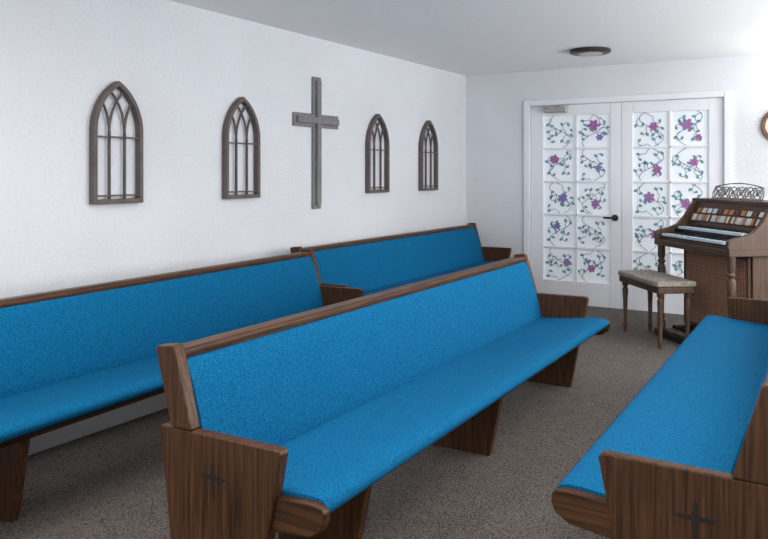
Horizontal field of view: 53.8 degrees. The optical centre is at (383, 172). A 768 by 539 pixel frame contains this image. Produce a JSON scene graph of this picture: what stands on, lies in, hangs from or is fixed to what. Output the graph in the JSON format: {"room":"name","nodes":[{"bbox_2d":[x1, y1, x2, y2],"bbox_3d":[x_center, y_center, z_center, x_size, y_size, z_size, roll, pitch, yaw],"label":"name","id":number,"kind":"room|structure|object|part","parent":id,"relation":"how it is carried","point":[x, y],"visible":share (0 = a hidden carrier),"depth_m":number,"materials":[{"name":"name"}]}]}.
{"room":"house of worship","nodes":[
{"label":"house of worship","id":0,"kind":"room"},
{"bbox_2d":[0,0,465,298],"bbox_3d":[-1.503,0.140,4.451,0.100,2.400,9.220,0,0,32],"label":"wall","id":1,"kind":"structure","parent":0,"point":[183,66],"depth_m":4.78,"materials":[{"name":"paint"}]},
{"bbox_2d":[28,392,166,455],"bbox_3d":[-2.353,1.245,2.704,0.248,0.190,5.352,0,0,32],"label":"trim","id":2,"kind":"structure","parent":1,"relation":"attached to","point":[153,404],"depth_m":3.91,"materials":[{"name":"paint"}]},
{"bbox_2d":[89,81,142,204],"bbox_3d":[-1.514,-0.174,4.294,0.044,0.694,0.342,0,0,32],"label":"decor","id":3,"kind":"object","parent":1,"relation":"attached to","point":[100,102],"visible":1,"depth_m":4.26,"materials":[{"name":"wood"}]},
{"bbox_2d":[222,97,259,198],"bbox_3d":[-0.973,-0.174,5.176,0.044,0.694,0.342,0,0,32],"label":"decor","id":4,"kind":"object","parent":1,"relation":"attached to","point":[229,117],"visible":1,"depth_m":5.15,"materials":[{"name":"wood"}]},
{"bbox_2d":[292,76,338,208],"bbox_3d":[-0.518,-0.235,5.918,0.044,1.030,0.580,0,0,32],"label":"cross","id":5,"kind":"object","parent":1,"relation":"attached to","point":[316,120],"depth_m":5.89,"materials":[{"name":"grey wood"}]},
{"bbox_2d":[365,114,389,192],"bbox_3d":[-0.056,-0.174,6.673,0.044,0.694,0.342,0,0,32],"label":"decor","id":6,"kind":"object","parent":1,"relation":"attached to","point":[384,132],"visible":1,"depth_m":6.66,"materials":[{"name":"wood"}]},
{"bbox_2d":[418,120,437,190],"bbox_3d":[0.441,-0.174,7.482,0.044,0.694,0.342,0,0,32],"label":"decor","id":7,"kind":"object","parent":1,"relation":"attached to","point":[422,138],"visible":1,"depth_m":7.44,"materials":[{"name":"wood"}]},
{"bbox_2d":[0,306,684,538],"bbox_3d":[0.842,1.380,3.014,5.600,0.080,9.220,0,0,32],"label":"floor","id":8,"kind":"structure","parent":0,"point":[109,483],"depth_m":3.37,"materials":[{"name":"carpet"}]},
{"bbox_2d":[0,249,363,522],"bbox_3d":[-1.027,0.931,3.782,0.622,0.817,3.056,0,0,29],"label":"pew","id":9,"kind":"object","parent":8,"relation":"on","point":[68,356],"visible":0.62,"depth_m":3.52,"materials":[{"name":"blue fabric"}]},
{"bbox_2d":[0,355,163,442],"bbox_3d":[-0.959,0.941,3.744,0.456,0.108,2.970,0,0,29],"label":"seat cushion","id":10,"kind":"object","parent":9,"relation":"on","point":[35,406],"depth_m":3.13,"materials":[{"name":"blue fabric"}]},
{"bbox_3d":[-1.261,0.555,3.912,0.085,0.032,2.970,0,0,29],"label":"rail","id":11,"kind":"part","parent":9,"relation":"part of","materials":[{"name":"brown wood"}]},
{"bbox_2d":[0,256,322,398],"bbox_3d":[-1.201,0.767,3.879,0.162,0.406,2.970,0,0,29],"label":"cushion","id":12,"kind":"object","parent":9,"relation":"on","point":[47,340],"depth_m":3.76,"materials":[{"name":"blue fabric"}]},
{"bbox_3d":[-1.081,1.054,3.812,0.472,0.573,3.050,0,0,29],"label":"panel","id":13,"kind":"part","parent":9,"relation":"part of","materials":[{"name":"brown wood"}]},
{"bbox_2d":[156,254,610,538],"bbox_3d":[0.346,0.931,3.481,0.622,0.817,3.056,0,0,31],"label":"pew","id":14,"kind":"object","parent":8,"relation":"on","point":[287,426],"visible":1,"depth_m":2.72,"materials":[{"name":"blue fabric"}]},
{"bbox_3d":[0.115,0.555,3.619,0.085,0.032,2.970,0,0,31],"label":"rail","id":15,"kind":"part","parent":14,"relation":"part of","materials":[{"name":"brown wood"}]},
{"bbox_2d":[187,262,540,445],"bbox_3d":[0.174,0.767,3.584,0.162,0.406,2.970,0,0,31],"label":"cushion","id":16,"kind":"object","parent":14,"relation":"on","point":[281,384],"depth_m":2.99,"materials":[{"name":"blue fabric"}]},
{"bbox_2d":[281,317,608,512],"bbox_3d":[0.412,0.941,3.442,0.456,0.108,2.970,0,0,31],"label":"seat cushion","id":17,"kind":"object","parent":14,"relation":"on","point":[340,450],"depth_m":2.89,"materials":[{"name":"blue fabric"}]},
{"bbox_2d":[290,223,511,295],"bbox_3d":[0.379,0.931,6.545,0.622,0.817,3.056,0,0,31],"label":"pew","id":18,"kind":"object","parent":8,"relation":"on","point":[377,264],"visible":0.4,"depth_m":6.47,"materials":[{"name":"blue fabric"}]},
{"bbox_3d":[0.149,0.555,6.682,0.085,0.032,2.970,0,0,31],"label":"rail","id":19,"kind":"part","parent":18,"relation":"part of","materials":[{"name":"brown wood"}]},
{"bbox_2d":[314,227,483,290],"bbox_3d":[0.208,0.767,6.647,0.162,0.406,2.970,0,0,31],"label":"cushion","id":20,"kind":"object","parent":18,"relation":"on","point":[368,264],"depth_m":6.43,"materials":[{"name":"blue fabric"}]},
{"bbox_3d":[0.326,1.054,6.577,0.472,0.573,3.050,0,0,31],"label":"panel","id":21,"kind":"part","parent":18,"relation":"part of","materials":[{"name":"blue fabric"}]},
{"bbox_2d":[363,261,495,295],"bbox_3d":[0.445,0.941,6.505,0.456,0.108,2.970,0,0,31],"label":"seat cushion","id":22,"kind":"object","parent":18,"relation":"on","point":[383,284],"depth_m":6.58,"materials":[{"name":"blue fabric"}]},
{"bbox_2d":[618,270,695,348],"bbox_3d":[2.184,1.083,6.103,0.320,0.515,0.720,0,0,-6],"label":"bench","id":23,"kind":"object","parent":8,"relation":"on","point":[660,283],"visible":0.91,"depth_m":5.85,"materials":[{"name":"brown wood"}]},
{"bbox_2d":[551,297,767,538],"bbox_3d":[1.510,0.931,3.302,0.622,0.817,3.056,0,0,30],"label":"pew","id":24,"kind":"object","parent":8,"relation":"on","point":[687,457],"visible":1,"depth_m":2.32,"materials":[{"name":"blue fabric"}]},
{"bbox_2d":[730,361,767,473],"bbox_3d":[1.682,0.767,3.201,0.162,0.406,2.970,0,0,30],"label":"cushion","id":25,"kind":"object","parent":24,"relation":"on","point":[762,376],"depth_m":2.51,"materials":[{"name":"blue fabric"}]},
{"bbox_2d":[653,183,767,344],"bbox_3d":[2.645,0.710,5.914,0.645,1.261,1.030,0,0,-10],"label":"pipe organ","id":26,"kind":"object","parent":8,"relation":"on","point":[724,241],"visible":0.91,"depth_m":5.87,"materials":[{"name":"brown wood"}]},
{"bbox_2d":[654,237,767,256],"bbox_3d":[2.652,0.565,5.915,0.600,0.067,1.000,0,0,-10],"label":"shelf","id":27,"kind":"object","parent":26,"relation":"attached to","point":[687,243],"depth_m":5.57,"materials":[{"name":"brown wood"}]},
{"bbox_2d":[684,249,750,325],"bbox_3d":[2.583,0.928,5.902,0.024,0.618,0.820,0,0,-11],"label":"grille","id":28,"kind":"object","parent":26,"relation":"attached to","point":[709,272],"depth_m":5.95,"materials":[{"name":"brown"}]},
{"bbox_3d":[2.743,0.346,5.932,0.215,0.216,0.916,0,0,-10],"label":"control panel","id":29,"kind":"part","parent":26,"relation":"part of","materials":[{"name":"brown wood"}]},
{"bbox_2d":[169,0,767,75],"bbox_3d":[0.842,-1.100,3.014,5.600,0.080,9.220,0,0,32],"label":"ceiling","id":30,"kind":"structure","parent":0,"point":[462,37],"depth_m":5.51,"materials":[{"name":"white paint"}]},
{"bbox_2d":[569,47,610,55],"bbox_3d":[1.772,-1.034,6.503,0.350,0.049,0.350,0,0,32],"label":"ceiling lamp","id":31,"kind":"object","parent":30,"relation":"attached to","point":[584,51],"depth_m":6.41,"materials":[{"name":"metal"}]},
{"bbox_2d":[466,54,767,266],"bbox_3d":[3.225,0.140,6.902,5.400,2.400,0.100,0,0,32],"label":"wall","id":32,"kind":"structure","parent":0,"point":[494,102],"depth_m":7.81,"materials":[{"name":"paint"}]},
{"bbox_2d":[531,102,621,308],"bbox_3d":[1.920,0.321,7.643,0.924,2.023,0.104,0,0,32],"label":"door","id":33,"kind":"structure","parent":32,"relation":"in","point":[606,295],"depth_m":7.65,"materials":[{"name":"white paint"}]},
{"bbox_2d":[541,104,568,112],"bbox_3d":[1.776,-0.650,7.674,0.156,0.070,0.360,0,0,-40],"label":"door closer","id":34,"kind":"object","parent":33,"relation":"attached to","point":[557,109],"depth_m":7.68,"materials":[{"name":"silver metal"}]},
{"bbox_3d":[1.753,-0.672,7.655,0.096,0.025,0.360,0,0,-40],"label":"closer arm","id":35,"kind":"part","parent":34,"relation":"part of","materials":[{"name":"silver metal"}]},
{"bbox_2d":[550,120,602,271],"bbox_3d":[1.944,0.233,7.663,0.549,1.527,0.007,0,0,32],"label":"flowers","id":36,"kind":"object","parent":33,"relation":"attached to","point":[593,125],"depth_m":7.58,"materials":[{"name":"purple glass"}]},
{"bbox_3d":[1.953,0.255,7.666,0.685,1.680,0.006,0,0,32],"label":"frosted panes","id":37,"kind":"part","parent":33,"relation":"part of","materials":[{"name":"white glass"}]},
{"bbox_2d":[545,115,609,281],"bbox_3d":[1.956,0.255,7.658,0.622,1.684,0.005,0,0,32],"label":"vine stems","id":38,"kind":"object","parent":33,"relation":"attached to","point":[592,115],"visible":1,"depth_m":7.63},
{"bbox_3d":[2.226,0.440,7.432,0.135,0.064,0.064,0,0,32],"label":"lever handle","id":39,"kind":"part","parent":33,"relation":"part of","materials":[{"name":"brown metal"}]},
{"bbox_2d":[524,90,731,263],"bbox_3d":[2.310,0.292,7.391,1.992,2.095,0.022,0,0,32],"label":"trim","id":40,"kind":"structure","parent":32,"relation":"attached to","point":[727,94],"depth_m":7.39,"materials":[{"name":"white paint"}]},
{"bbox_2d":[622,98,723,314],"bbox_3d":[2.728,0.321,7.185,0.924,2.023,0.040,0,0,32],"label":"door","id":41,"kind":"structure","parent":32,"relation":"in","point":[637,297],"depth_m":7.22,"materials":[{"name":"white paint"}]},
{"bbox_2d":[633,110,703,277],"bbox_3d":[2.708,0.255,7.197,0.613,1.683,0.005,0,0,32],"label":"vine stems","id":42,"kind":"object","parent":41,"relation":"attached to","point":[657,130],"visible":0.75,"depth_m":7.24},
{"bbox_3d":[2.721,0.255,7.196,0.685,1.680,0.006,0,0,32],"label":"frosted panes","id":43,"kind":"part","parent":41,"relation":"part of","materials":[{"name":"white glass"}]},
{"bbox_2d":[644,119,701,237],"bbox_3d":[2.735,0.062,7.179,0.526,1.145,0.007,0,0,32],"label":"flowers","id":44,"kind":"object","parent":41,"relation":"attached to","point":[686,124],"depth_m":7.13,"materials":[{"name":"purple glass"}]},
{"bbox_2d":[761,112,767,138],"bbox_3d":[3.487,-0.420,6.661,0.310,0.310,0.034,0,0,32],"label":"wall clock","id":45,"kind":"object","parent":32,"relation":"attached to","point":[764,123],"visible":1,"depth_m":6.72,"materials":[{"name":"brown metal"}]}
]}

